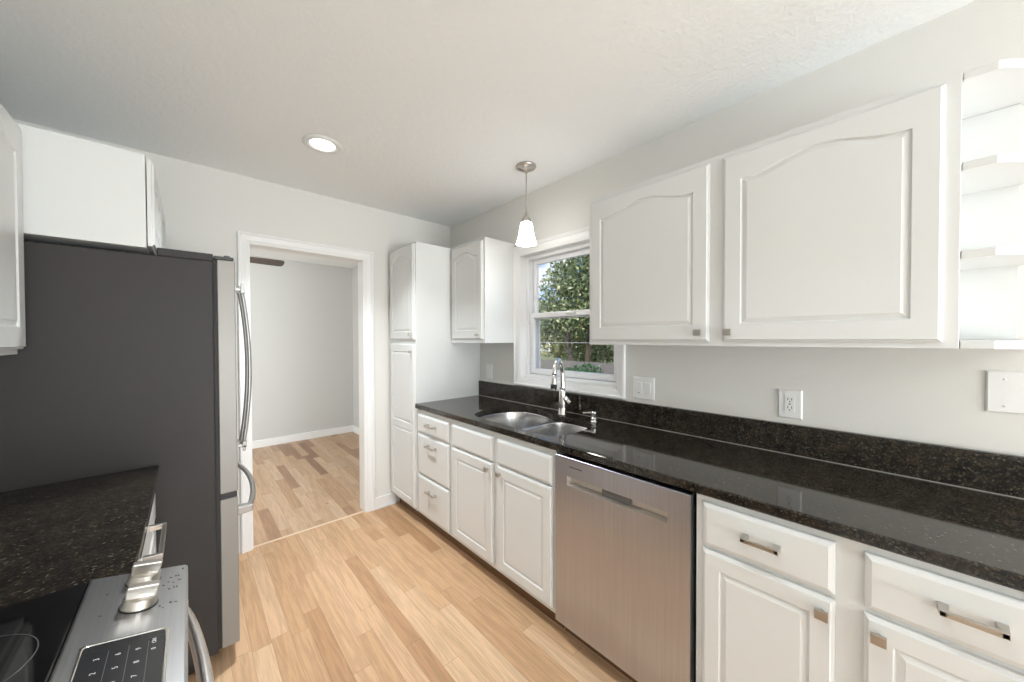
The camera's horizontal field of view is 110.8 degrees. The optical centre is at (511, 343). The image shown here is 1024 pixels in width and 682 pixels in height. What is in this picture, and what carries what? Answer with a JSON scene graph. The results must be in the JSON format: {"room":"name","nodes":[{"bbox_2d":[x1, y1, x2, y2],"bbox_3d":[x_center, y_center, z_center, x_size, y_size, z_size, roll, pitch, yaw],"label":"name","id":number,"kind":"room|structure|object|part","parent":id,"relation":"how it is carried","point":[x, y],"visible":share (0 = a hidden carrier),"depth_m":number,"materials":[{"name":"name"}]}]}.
{"room":"kitchen","nodes":[
{"label":"kitchen","id":0,"kind":"room"},
{"bbox_2d":[13,119,449,552],"bbox_3d":[-1.575,0.185,2.555,2.904,2.564,0.110,-1,1,-42],"label":"wall","id":1,"kind":"structure","parent":0,"point":[204,208],"depth_m":2.46,"materials":[{"name":"white paint"}]},
{"bbox_2d":[237,230,374,553],"bbox_3d":[-1.484,0.317,2.627,0.871,2.097,0.134,-1,1,-42],"label":"door frame","id":2,"kind":"structure","parent":1,"relation":"in","point":[245,240],"depth_m":2.77,"materials":[{"name":"white paint"}]},
{"bbox_2d":[375,493,395,509],"bbox_3d":[-1.056,1.314,2.953,0.178,0.092,0.024,-1,1,-42],"label":"baseboard","id":3,"kind":"structure","parent":1,"relation":"attached to","point":[388,499],"depth_m":2.95,"materials":[{"name":"white paint"}]},
{"bbox_2d":[250,255,352,440],"bbox_3d":[-3.842,0.170,4.124,4.500,2.564,0.150,-1,1,-42],"label":"wall","id":4,"kind":"structure","parent":0,"point":[302,316],"depth_m":4.87,"materials":[{"name":"grey paint"}]},
{"bbox_2d":[252,425,352,448],"bbox_3d":[-3.853,1.305,4.015,3.952,0.098,0.016,-1,1,-42],"label":"baseboard","id":5,"kind":"structure","parent":4,"relation":"attached to","point":[345,429],"depth_m":4.87,"materials":[{"name":"white paint"}]},
{"bbox_2d":[188,432,632,681],"bbox_3d":[-0.354,1.454,0.336,4.500,0.120,10.470,-1,1,-42],"label":"floor","id":6,"kind":"structure","parent":0,"point":[379,595],"depth_m":1.87,"materials":[{"name":"brown wood"}]},
{"bbox_2d":[0,558,214,681],"bbox_3d":[-0.710,0.919,0.279,0.748,0.953,0.766,-1,1,-42],"label":"range","id":7,"kind":"object","parent":6,"relation":"on","point":[139,625],"visible":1,"depth_m":0.58,"materials":[{"name":"grey paint"}]},
{"bbox_2d":[0,582,87,681],"bbox_3d":[-0.776,0.480,0.213,0.572,0.022,0.766,-1,1,-42],"label":"cooktop","id":8,"kind":"object","parent":7,"relation":"in","point":[38,635],"depth_m":0.56,"materials":[{"name":"black glass"}]},
{"bbox_3d":[-0.513,0.497,0.455,0.141,0.066,0.766,-1,1,-42],"label":"control panel","id":9,"kind":"part","parent":7,"relation":"part of","materials":[{"name":"metal"}]},
{"bbox_3d":[-0.681,0.469,0.645,0.050,0.025,0.050,-1,1,-42],"label":"knob","id":10,"kind":"part","parent":7,"relation":"part of","materials":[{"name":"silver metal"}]},
{"bbox_3d":[-0.740,0.468,0.710,0.050,0.025,0.050,-1,1,-42],"label":"knob","id":11,"kind":"part","parent":7,"relation":"part of","materials":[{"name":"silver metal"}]},
{"bbox_2d":[188,607,214,681],"bbox_3d":[-0.472,0.852,0.496,0.102,0.630,0.758,-1,1,-42],"label":"handle","id":12,"kind":"object","parent":7,"relation":"in","point":[200,655],"depth_m":0.64,"materials":[{"name":"silver metal"}]},
{"bbox_2d":[0,241,255,674],"bbox_3d":[-1.774,0.502,1.607,0.963,1.757,0.907,-1,1,-42],"label":"refrigerator","id":13,"kind":"object","parent":6,"relation":"on","point":[127,361],"visible":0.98,"depth_m":1.34,"materials":[{"name":"grey paint"}]},
{"bbox_3d":[-1.361,0.141,1.673,0.066,0.990,0.450,-1,1,-42],"label":"door","id":14,"kind":"part","parent":13,"relation":"part of","materials":[{"name":"silver metal"}]},
{"bbox_3d":[-1.516,0.647,1.844,0.057,0.024,0.895,-1,1,-42],"label":"drawer gap trim","id":15,"kind":"part","parent":13,"relation":"part of","materials":[{"name":"black plastic"}]},
{"bbox_3d":[-1.511,0.977,1.852,0.066,0.634,0.903,-1,1,-42],"label":"freezer drawer","id":16,"kind":"part","parent":13,"relation":"part of","materials":[{"name":"silver metal"}]},
{"bbox_3d":[-1.480,0.125,1.946,0.051,0.833,0.017,-1,1,-42],"label":"handle","id":17,"kind":"part","parent":13,"relation":"part of","materials":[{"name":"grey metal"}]},
{"bbox_3d":[-1.405,0.126,1.865,0.051,0.833,0.017,-1,1,-42],"label":"handle","id":18,"kind":"part","parent":13,"relation":"part of","materials":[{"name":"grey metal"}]},
{"bbox_3d":[-1.445,0.735,1.910,0.074,0.022,0.815,-1,1,-42],"label":"handle","id":19,"kind":"part","parent":13,"relation":"part of","materials":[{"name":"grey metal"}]},
{"bbox_2d":[141,497,166,560],"bbox_3d":[-1.294,0.950,0.847,0.669,0.879,0.854,-1,1,-42],"label":"base cabinet","id":20,"kind":"object","parent":6,"relation":"on","point":[149,550],"visible":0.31,"depth_m":1.12,"materials":[{"name":"white paint"}]},
{"bbox_2d":[0,465,159,608],"bbox_3d":[-1.307,0.431,0.831,0.640,0.158,0.860,-1,1,-42],"label":"countertop","id":21,"kind":"structure","parent":20,"relation":"on","point":[54,537],"depth_m":0.89,"materials":[{"name":"brown stone"}]},
{"bbox_3d":[-1.084,0.604,1.034,0.019,0.135,0.824,-1,1,-42],"label":"drawer","id":22,"kind":"part","parent":20,"relation":"part of","materials":[{"name":"white paint"}]},
{"bbox_3d":[-1.225,0.971,1.194,0.019,0.574,0.404,-1,1,-42],"label":"door","id":23,"kind":"part","parent":20,"relation":"part of","materials":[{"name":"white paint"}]},
{"bbox_3d":[-1.062,0.589,1.054,0.040,0.018,0.234,-1,1,-42],"label":"pull handle","id":24,"kind":"part","parent":20,"relation":"part of","materials":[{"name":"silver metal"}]},
{"bbox_2d":[254,511,363,547],"bbox_3d":[-1.470,1.365,2.620,0.726,0.002,0.020,-1,1,-42],"label":"trim","id":25,"kind":"structure","parent":6,"relation":"on","point":[361,511],"depth_m":2.59,"materials":[{"name":"beige wood"}]},
{"bbox_2d":[390,242,479,520],"bbox_3d":[-0.664,0.298,2.997,0.639,2.121,0.464,-1,1,-42],"label":"pantry cabinet","id":26,"kind":"object","parent":6,"relation":"on","point":[426,366],"visible":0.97,"depth_m":2.76,"materials":[{"name":"white paint"}]},
{"bbox_3d":[-0.870,-0.388,2.786,0.019,0.716,0.415,-1,1,-42],"label":"door","id":27,"kind":"part","parent":26,"relation":"part of","materials":[{"name":"white paint"}]},
{"bbox_3d":[-0.867,0.619,2.799,0.019,1.230,0.415,-1,1,-42],"label":"door","id":28,"kind":"part","parent":26,"relation":"part of","materials":[{"name":"white paint"}]},
{"bbox_2d":[418,409,459,547],"bbox_3d":[-0.349,0.923,2.661,0.641,0.879,0.464,-1,1,-42],"label":"base cabinet","id":29,"kind":"object","parent":6,"relation":"on","point":[434,431],"visible":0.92,"depth_m":2.43,"materials":[{"name":"white paint"}]},
{"bbox_3d":[-0.568,0.726,2.448,0.034,0.018,0.114,-1,1,-42],"label":"pull handle","id":30,"kind":"part","parent":29,"relation":"part of","materials":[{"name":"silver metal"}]},
{"bbox_3d":[-0.569,0.580,2.446,0.034,0.018,0.114,-1,1,-42],"label":"pull handle","id":31,"kind":"part","parent":29,"relation":"part of","materials":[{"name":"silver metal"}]},
{"bbox_3d":[-0.567,1.048,2.452,0.034,0.018,0.114,-1,1,-42],"label":"pull handle","id":32,"kind":"part","parent":29,"relation":"part of","materials":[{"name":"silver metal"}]},
{"bbox_3d":[-0.551,0.810,2.470,0.019,0.287,0.418,-1,1,-42],"label":"drawer","id":33,"kind":"part","parent":29,"relation":"part of","materials":[{"name":"white paint"}]},
{"bbox_3d":[-0.552,0.585,2.467,0.019,0.129,0.418,-1,1,-42],"label":"drawer","id":34,"kind":"part","parent":29,"relation":"part of","materials":[{"name":"white paint"}]},
{"bbox_3d":[-0.550,1.106,2.474,0.019,0.275,0.418,-1,1,-42],"label":"drawer","id":35,"kind":"part","parent":29,"relation":"part of","materials":[{"name":"white paint"}]},
{"bbox_2d":[452,419,564,627],"bbox_3d":[0.109,0.928,2.168,0.631,0.879,0.879,-1,1,-42],"label":"base cabinet","id":36,"kind":"object","parent":6,"relation":"on","point":[503,486],"visible":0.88,"depth_m":1.89,"materials":[{"name":"white paint"}]},
{"bbox_3d":[-0.244,0.957,2.137,0.019,0.571,0.410,-1,1,-42],"label":"door","id":37,"kind":"part","parent":36,"relation":"part of","materials":[{"name":"white paint"}]},
{"bbox_3d":[0.057,0.961,1.809,0.019,0.571,0.401,-1,1,-42],"label":"door","id":38,"kind":"part","parent":36,"relation":"part of","materials":[{"name":"white paint"}]},
{"bbox_2d":[555,452,696,681],"bbox_3d":[0.616,0.940,1.613,0.581,0.868,0.596,-1,1,-42],"label":"dishwasher","id":39,"kind":"object","parent":6,"relation":"on","point":[626,543],"visible":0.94,"depth_m":1.37,"materials":[{"name":"silver metal"}]},
{"bbox_3d":[0.466,1.330,1.481,0.022,0.092,0.594,-1,1,-42],"label":"kick plate","id":40,"kind":"part","parent":39,"relation":"part of","materials":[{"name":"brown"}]},
{"bbox_3d":[0.406,0.616,1.425,0.024,0.040,0.450,-1,1,-42],"label":"pocket handle","id":41,"kind":"part","parent":39,"relation":"part of","materials":[{"name":"metal"}]},
{"bbox_2d":[694,493,696,681],"bbox_3d":[0.631,0.889,1.628,0.539,0.768,0.594,-1,1,-42],"label":"panel","id":42,"kind":"object","parent":39,"relation":"in","point":[695,494],"depth_m":1.23,"materials":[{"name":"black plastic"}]},
{"bbox_2d":[696,493,1023,681],"bbox_3d":[1.088,0.940,1.092,0.641,0.879,0.786,-1,1,-42],"label":"base cabinet","id":43,"kind":"object","parent":6,"relation":"on","point":[778,600],"visible":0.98,"depth_m":0.94,"materials":[{"name":"white paint"}]},
{"bbox_2d":[415,380,1023,591],"bbox_3d":[0.436,0.412,1.820,0.612,0.158,2.758,-1,1,-42],"label":"countertop","id":44,"kind":"structure","parent":43,"relation":"on","point":[961,510],"depth_m":1.22,"materials":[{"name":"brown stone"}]},
{"bbox_2d":[480,411,586,435],"bbox_3d":[0.120,0.589,2.149,0.478,0.200,0.790,-1,1,-42],"label":"sink","id":45,"kind":"object","parent":44,"relation":"in","point":[528,421],"visible":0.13,"depth_m":2.40,"materials":[{"name":"metal"}]},
{"bbox_3d":[0.004,0.588,2.279,0.475,0.200,0.442,-1,1,-42],"label":"bowl","id":46,"kind":"part","parent":45,"relation":"part of","materials":[{"name":"metal"}]},
{"bbox_3d":[0.254,0.576,1.964,0.426,0.170,0.336,-1,1,-42],"label":"bowl","id":47,"kind":"part","parent":45,"relation":"part of","materials":[{"name":"metal"}]},
{"bbox_2d":[551,358,571,414],"bbox_3d":[0.289,0.271,2.182,0.190,0.363,0.108,-1,1,-42],"label":"faucet","id":48,"kind":"object","parent":44,"relation":"on","point":[562,410],"visible":1,"depth_m":2.22,"materials":[{"name":"silver metal"}]},
{"bbox_3d":[0.286,0.198,2.186,0.039,0.218,0.174,0,1,30],"label":"spout","id":49,"kind":"part","parent":48,"relation":"part of","materials":[{"name":"silver metal"}]},
{"bbox_3d":[0.344,0.353,2.215,0.032,0.048,0.082,-1,1,-36],"label":"lever","id":50,"kind":"part","parent":48,"relation":"part of","materials":[{"name":"silver metal"}]},
{"bbox_2d":[582,411,597,422],"bbox_3d":[0.455,0.423,2.050,0.082,0.061,0.042,0,1,30],"label":"soap dispenser","id":51,"kind":"object","parent":44,"relation":"on","point":[593,413],"visible":1,"depth_m":2.03,"materials":[{"name":"silver metal"}]},
{"bbox_3d":[0.724,0.588,1.034,0.034,0.018,0.097,-1,1,-42],"label":"pull handle","id":52,"kind":"part","parent":43,"relation":"part of","materials":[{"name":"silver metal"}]},
{"bbox_3d":[0.745,0.966,1.058,0.019,0.577,0.324,-1,1,-42],"label":"door","id":53,"kind":"part","parent":43,"relation":"part of","materials":[{"name":"white paint"}]},
{"bbox_3d":[0.744,0.594,1.052,0.019,0.138,0.324,-1,1,-42],"label":"drawer","id":54,"kind":"part","parent":43,"relation":"part of","materials":[{"name":"white paint"}]},
{"bbox_3d":[0.821,0.718,0.938,0.024,0.025,0.028,-1,1,-42],"label":"knob","id":55,"kind":"part","parent":43,"relation":"part of","materials":[{"name":"silver metal"}]},
{"bbox_3d":[0.892,0.719,0.861,0.024,0.025,0.028,-1,1,-42],"label":"knob","id":56,"kind":"part","parent":43,"relation":"part of","materials":[{"name":"silver metal"}]},
{"bbox_3d":[1.002,0.969,0.777,0.019,0.577,0.327,-1,1,-42],"label":"door","id":57,"kind":"part","parent":43,"relation":"part of","materials":[{"name":"white paint"}]},
{"bbox_3d":[1.001,0.597,0.772,0.019,0.138,0.327,-1,1,-42],"label":"drawer","id":58,"kind":"part","parent":43,"relation":"part of","materials":[{"name":"white paint"}]},
{"bbox_3d":[0.981,0.591,0.754,0.034,0.018,0.096,-1,1,-42],"label":"pull handle","id":59,"kind":"part","parent":43,"relation":"part of","materials":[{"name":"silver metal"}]},
{"bbox_2d":[0,0,975,267],"bbox_3d":[-0.361,-1.145,0.301,4.500,0.150,10.470,-1,1,-42],"label":"ceiling","id":60,"kind":"structure","parent":0,"point":[433,108],"depth_m":1.44,"materials":[{"name":"white paint"}]},
{"bbox_2d":[250,257,283,265],"bbox_3d":[-2.885,-0.954,3.350,1.237,0.300,1.280,-1,1,-42],"label":"ceiling fan","id":61,"kind":"object","parent":60,"relation":"hanging from","point":[257,260],"visible":0.04,"depth_m":3.67,"materials":[{"name":"brown wood"}]},
{"bbox_2d":[302,134,341,153],"bbox_3d":[-1.037,-1.085,1.936,0.192,0.009,0.192,-1,1,-42],"label":"recessed light","id":62,"kind":"object","parent":60,"relation":"in","point":[319,143],"visible":1,"depth_m":1.93,"materials":[{"name":"white plastic"}]},
{"bbox_2d":[516,161,536,246],"bbox_3d":[0.088,-0.856,2.187,0.129,0.482,0.129,-1,1,-42],"label":"pendant lamp","id":63,"kind":"object","parent":60,"relation":"hanging from","point":[526,238],"visible":1,"depth_m":2.16,"materials":[{"name":"white glass"}]},
{"bbox_3d":[0.088,-0.927,2.186,0.006,0.259,0.006,-1,1,-42],"label":"stem","id":64,"kind":"part","parent":63,"relation":"part of","materials":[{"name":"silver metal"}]},
{"bbox_3d":[0.089,-0.681,2.190,0.129,0.132,0.129,-1,1,-42],"label":"lamp shade","id":65,"kind":"part","parent":63,"relation":"part of","materials":[{"name":"white glass"}]},
{"bbox_2d":[352,0,1023,455],"bbox_3d":[1.162,0.190,1.609,0.218,2.564,10.320,-1,1,-42],"label":"wall","id":66,"kind":"structure","parent":0,"point":[933,396],"depth_m":1.40,"materials":[{"name":"white paint"}]},
{"bbox_2d":[353,425,358,434],"bbox_3d":[-1.537,1.293,4.401,0.016,0.098,2.542,-1,1,-42],"label":"baseboard","id":67,"kind":"structure","parent":66,"relation":"attached to","point":[355,429],"depth_m":5.23,"materials":[{"name":"white paint"}]},
{"bbox_2d":[451,237,514,342],"bbox_3d":[-0.246,-0.383,2.757,0.332,0.756,0.438,-1,1,-42],"label":"upper cabinet","id":68,"kind":"object","parent":66,"relation":"attached to","point":[481,268],"visible":1,"depth_m":2.61,"materials":[{"name":"white paint"}]},
{"bbox_3d":[-0.341,-0.383,2.663,0.016,0.706,0.390,-1,1,-42],"label":"door","id":69,"kind":"part","parent":68,"relation":"part of","materials":[{"name":"white paint"}]},
{"bbox_2d":[486,364,492,378],"bbox_3d":[-0.192,0.237,2.950,0.010,0.122,0.082,-1,1,-42],"label":"light switch","id":70,"kind":"object","parent":66,"relation":"attached to","point":[489,368],"visible":1,"depth_m":2.94,"materials":[{"name":"white plastic"}]},
{"bbox_2d":[513,226,625,399],"bbox_3d":[0.386,-0.206,2.416,0.175,1.046,0.934,-1,1,-42],"label":"window","id":71,"kind":"structure","parent":66,"relation":"in","point":[527,371],"depth_m":2.58,"materials":[{"name":"white paint"}]},
{"bbox_3d":[0.429,-0.405,2.452,0.025,0.448,0.753,-1,1,-42],"label":"sash","id":72,"kind":"part","parent":71,"relation":"part of","materials":[{"name":"white plastic"}]},
{"bbox_3d":[0.413,-0.197,2.440,0.078,0.913,0.815,-1,1,-42],"label":"vinyl frame","id":73,"kind":"part","parent":71,"relation":"part of","materials":[{"name":"white plastic"}]},
{"bbox_3d":[0.406,0.002,2.435,0.030,0.455,0.753,-1,1,-42],"label":"sash","id":74,"kind":"part","parent":71,"relation":"part of","materials":[{"name":"white plastic"}]},
{"bbox_3d":[0.448,0.007,2.474,0.010,0.469,0.781,-1,1,-42],"label":"half screen frame","id":75,"kind":"part","parent":71,"relation":"part of","materials":[{"name":"white plastic"}]},
{"bbox_2d":[633,376,654,400],"bbox_3d":[0.725,0.248,1.950,0.010,0.122,0.124,-1,1,-42],"label":"light switch","id":76,"kind":"object","parent":66,"relation":"attached to","point":[643,387],"visible":1,"depth_m":1.95,"materials":[{"name":"white plastic"}]},
{"bbox_2d":[479,380,1023,497],"bbox_3d":[0.654,0.392,2.019,0.022,0.124,2.758,-1,1,-42],"label":"backsplash","id":77,"kind":"structure","parent":66,"relation":"attached to","point":[1000,473],"depth_m":1.40,"materials":[{"name":"brown stone"}]},
{"bbox_2d":[590,71,962,348],"bbox_3d":[0.909,-0.369,1.496,0.332,0.756,1.211,-1,1,-42],"label":"upper cabinet","id":78,"kind":"object","parent":66,"relation":"attached to","point":[842,230],"visible":1,"depth_m":1.20,"materials":[{"name":"white paint"}]},
{"bbox_3d":[0.602,-0.367,1.633,0.016,0.715,0.568,-1,1,-42],"label":"door","id":79,"kind":"part","parent":78,"relation":"part of","materials":[{"name":"white paint"}]},
{"bbox_3d":[0.756,-0.045,1.441,0.024,0.025,0.028,-1,1,-42],"label":"knob","id":80,"kind":"part","parent":78,"relation":"part of","materials":[{"name":"silver metal"}]},
{"bbox_3d":[0.829,-0.044,1.361,0.024,0.025,0.028,-1,1,-42],"label":"knob","id":81,"kind":"part","parent":78,"relation":"part of","materials":[{"name":"silver metal"}]},
{"bbox_3d":[1.014,-0.362,1.184,0.016,0.715,0.550,-1,1,-42],"label":"door","id":82,"kind":"part","parent":78,"relation":"part of","materials":[{"name":"white paint"}]},
{"bbox_2d":[778,389,802,419],"bbox_3d":[1.160,0.253,1.476,0.008,0.120,0.081,-1,1,-42],"label":"power outlet","id":83,"kind":"object","parent":66,"relation":"attached to","point":[790,402],"visible":1,"depth_m":1.47,"materials":[{"name":"white plastic"}]},
{"bbox_2d":[785,396,794,411],"bbox_3d":[1.158,0.253,1.474,0.003,0.066,0.033,-1,1,-42],"label":"receptacle","id":84,"kind":"object","parent":83,"relation":"attached to","point":[789,400],"depth_m":1.47,"materials":[{"name":"grey plastic"}]},
{"bbox_2d":[959,58,1023,348],"bbox_3d":[1.384,-0.362,1.008,0.291,0.752,0.148,-1,1,-42],"label":"shelf","id":85,"kind":"object","parent":66,"relation":"attached to","point":[992,162],"visible":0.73,"depth_m":1.07,"materials":[{"name":"white paint"}]},
{"bbox_3d":[1.385,0.003,1.013,0.291,0.022,0.148,-1,1,-42],"label":"shelf","id":86,"kind":"part","parent":85,"relation":"part of","materials":[{"name":"white paint"}]},
{"bbox_3d":[1.378,-0.244,1.005,0.276,0.022,0.148,-1,1,-42],"label":"shelf","id":87,"kind":"part","parent":85,"relation":"part of","materials":[{"name":"white paint"}]},
{"bbox_3d":[1.378,-0.484,1.002,0.276,0.022,0.148,-1,1,-42],"label":"shelf","id":88,"kind":"part","parent":85,"relation":"part of","materials":[{"name":"white paint"}]},
{"bbox_3d":[1.383,-0.726,1.004,0.291,0.022,0.148,-1,1,-42],"label":"shelf","id":89,"kind":"part","parent":85,"relation":"part of","materials":[{"name":"white paint"}]},
{"bbox_2d":[985,371,1023,414],"bbox_3d":[1.545,0.150,1.055,0.007,0.128,0.157,-1,1,-42],"label":"blank wall plate","id":90,"kind":"object","parent":66,"relation":"attached to","point":[1004,393],"visible":1,"depth_m":1.09,"materials":[{"name":"white plastic"}]},
{"bbox_3d":[0.034,0.232,-1.233,0.160,2.564,7.652,-1,1,-42],"label":"wall","id":91,"kind":"structure","parent":0,"visible":0},
{"bbox_2d":[0,103,25,355],"bbox_3d":[-1.401,-0.330,0.721,0.369,0.738,0.834,-1,1,-42],"label":"upper cabinet","id":92,"kind":"object","parent":91,"relation":"attached to","point":[12,283],"visible":1,"depth_m":1.05,"materials":[{"name":"white paint"}]},
{"bbox_2d":[16,123,165,254],"bbox_3d":[-1.910,-0.533,1.490,0.662,0.348,0.986,-1,1,-42],"label":"upper cabinet","id":93,"kind":"object","parent":91,"relation":"attached to","point":[79,192],"visible":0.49,"depth_m":1.23,"materials":[{"name":"white paint"}]},
{"bbox_3d":[-1.526,-0.534,1.511,0.019,0.326,0.467,-1,1,-42],"label":"door","id":94,"kind":"part","parent":93,"relation":"part of","materials":[{"name":"white paint"}]},
{"bbox_3d":[-1.857,-0.538,1.872,0.019,0.326,0.467,-1,1,-42],"label":"door","id":95,"kind":"part","parent":93,"relation":"part of","materials":[{"name":"white paint"}]},
{"label":"outside","id":96,"kind":"structure","parent":0,"visible":0},
{"bbox_2d":[540,351,613,363],"bbox_3d":[8.745,1.730,21.592,37.976,0.200,70.000,-1,1,-42],"label":"ground","id":97,"kind":"structure","parent":96,"point":[541,357],"depth_m":36.18,"materials":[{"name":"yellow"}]},
{"bbox_2d":[539,254,613,361],"bbox_3d":[2.725,-1.343,13.509,3.145,6.205,5.680,-1,1,-42],"label":"tree","id":98,"kind":"object","parent":97,"relation":"on","point":[576,295],"visible":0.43,"depth_m":13.20,"materials":[{"name":"green plant"}]},
{"bbox_2d":[539,300,613,363],"bbox_3d":[3.160,-0.412,18.151,3.090,4.220,7.530,-1,1,-42],"label":"tree","id":99,"kind":"object","parent":97,"relation":"on","point":[559,350],"visible":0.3,"depth_m":17.27,"materials":[{"name":"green plant"}]},
{"bbox_2d":[540,359,613,373],"bbox_3d":[1.725,1.160,11.803,0.060,1.205,13.057,-1,1,-42],"label":"fence","id":100,"kind":"object","parent":97,"relation":"on","point":[607,368],"visible":0.05,"depth_m":11.31,"materials":[{"name":"grey wood"}]},
{"bbox_2d":[565,363,602,372],"bbox_3d":[2.087,1.184,10.369,0.894,1.266,1.649,-1,1,-35],"label":"bush","id":101,"kind":"object","parent":97,"relation":"on","point":[580,369],"visible":0.1,"depth_m":10.18,"materials":[{"name":"green plant"}]}
]}

